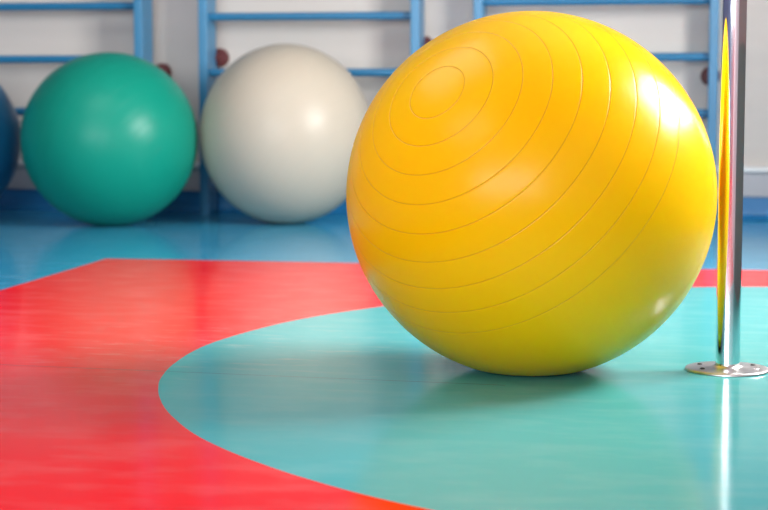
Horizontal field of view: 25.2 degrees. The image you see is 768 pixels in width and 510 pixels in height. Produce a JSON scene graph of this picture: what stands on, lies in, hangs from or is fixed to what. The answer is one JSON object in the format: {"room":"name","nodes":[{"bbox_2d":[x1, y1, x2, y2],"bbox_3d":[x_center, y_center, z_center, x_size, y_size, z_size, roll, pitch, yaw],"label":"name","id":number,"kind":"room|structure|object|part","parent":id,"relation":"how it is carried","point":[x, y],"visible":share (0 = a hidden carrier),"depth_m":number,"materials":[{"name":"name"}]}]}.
{"room":"gymnasium","nodes":[
{"label":"gymnasium","id":0,"kind":"room"},
{"bbox_2d":[0,210,767,509],"bbox_3d":[-1.692,0.392,1.549,6.350,0.050,11.580,1,6,10],"label":"floor","id":1,"kind":"structure","parent":0,"point":[163,360],"depth_m":2.92,"materials":[{"name":"rubber"}]},
{"bbox_2d":[0,86,20,194],"bbox_3d":[-1.722,-0.447,6.588,0.650,0.640,0.650,0,6,0],"label":"exercise ball","id":2,"kind":"object","parent":1,"relation":"on","point":[10,147],"visible":0.98,"depth_m":6.52,"materials":[{"name":"blue plastic"}]},
{"bbox_2d":[20,52,197,225],"bbox_3d":[-1.025,-0.434,6.428,0.655,0.645,0.655,5,8,44],"label":"exercise ball","id":3,"kind":"object","parent":1,"relation":"on","point":[107,138],"visible":1,"depth_m":6.19,"materials":[{"name":"teal plastic"}]},
{"bbox_2d":[200,44,367,223],"bbox_3d":[-0.370,-0.459,6.516,0.654,0.679,0.653,1,6,12],"label":"exercise ball","id":4,"kind":"object","parent":1,"relation":"on","point":[279,126],"visible":0.92,"depth_m":6.27,"materials":[{"name":"beige plastic"}]},
{"bbox_2d":[346,11,716,375],"bbox_3d":[0.265,-0.114,3.119,0.667,0.652,0.667,3,6,27],"label":"exercise ball","id":5,"kind":"object","parent":1,"relation":"on","point":[529,193],"visible":1,"depth_m":2.87,"materials":[{"name":"yellow plastic"}]},
{"bbox_2d":[685,0,767,376],"bbox_3d":[0.628,-1.282,3.003,0.153,3.000,0.153,0,6,0],"label":"pole","id":6,"kind":"object","parent":1,"relation":"on","point":[727,363],"visible":1,"depth_m":3.10,"materials":[{"name":"silver metal"}]},
{"bbox_2d":[0,0,767,166],"bbox_3d":[-0.705,-1.675,7.028,6.350,3.000,0.100,1,6,10],"label":"wall","id":7,"kind":"structure","parent":0,"point":[657,28],"depth_m":6.97,"materials":[{"name":"paint"}]},
{"bbox_2d":[0,0,171,115],"bbox_3d":[-1.395,-1.374,7.031,1.025,2.400,0.190,1,6,10],"label":"wall bars","id":8,"kind":"object","parent":7,"relation":"attached to","point":[143,35],"visible":0.33,"depth_m":7.00,"materials":[{"name":"blue paint"}]},
{"bbox_3d":[-0.977,-1.365,6.933,0.036,2.400,0.140,1,6,10],"label":"post","id":9,"kind":"part","parent":8,"relation":"part of","materials":[{"name":"blue metal"}]},
{"bbox_2d":[198,0,431,215],"bbox_3d":[-0.270,-1.355,6.835,0.926,2.400,0.190,1,6,10],"label":"wall bars","id":10,"kind":"object","parent":7,"relation":"attached to","point":[210,57],"visible":0.59,"depth_m":6.87,"materials":[{"name":"blue paint"}]},
{"bbox_3d":[-0.713,-1.360,6.887,0.036,2.400,0.140,1,6,10],"label":"post","id":11,"kind":"part","parent":10,"relation":"part of","materials":[{"name":"blue metal"}]},
{"bbox_3d":[0.132,-1.346,6.740,0.036,2.400,0.140,1,6,10],"label":"post","id":12,"kind":"part","parent":10,"relation":"part of","materials":[{"name":"blue metal"}]},
{"bbox_2d":[0,189,767,219],"bbox_3d":[-0.717,-0.219,7.099,6.150,0.088,0.047,1,6,10],"label":"baseboard","id":13,"kind":"structure","parent":7,"relation":"attached to","point":[754,208],"depth_m":7.12,"materials":[{"name":"blue paint"}]},
{"bbox_2d":[6,167,767,196],"bbox_3d":[-0.715,-0.311,7.101,6.150,0.095,0.024,1,6,10],"label":"trim","id":14,"kind":"structure","parent":7,"relation":"attached to","point":[754,184],"depth_m":7.10,"materials":[{"name":"white paint"}]},
{"bbox_2d":[17,161,767,172],"bbox_3d":[-0.717,-0.370,7.087,6.150,0.024,0.040,1,6,10],"label":"trim","id":15,"kind":"structure","parent":7,"relation":"attached to","point":[747,169],"depth_m":6.70,"materials":[{"name":"white"}]},
{"bbox_2d":[473,0,719,167],"bbox_3d":[0.821,-1.337,6.646,0.972,2.400,0.190,1,6,10],"label":"wall bars","id":16,"kind":"object","parent":7,"relation":"attached to","point":[710,75],"visible":0.48,"depth_m":6.59,"materials":[{"name":"blue paint"}]},
{"bbox_3d":[0.376,-1.342,6.698,0.036,2.400,0.140,1,6,10],"label":"post","id":17,"kind":"part","parent":16,"relation":"part of","materials":[{"name":"blue metal"}]},
{"bbox_3d":[1.264,-1.327,6.543,0.036,2.400,0.140,1,6,10],"label":"post","id":18,"kind":"part","parent":16,"relation":"part of","materials":[{"name":"blue metal"}]}
]}

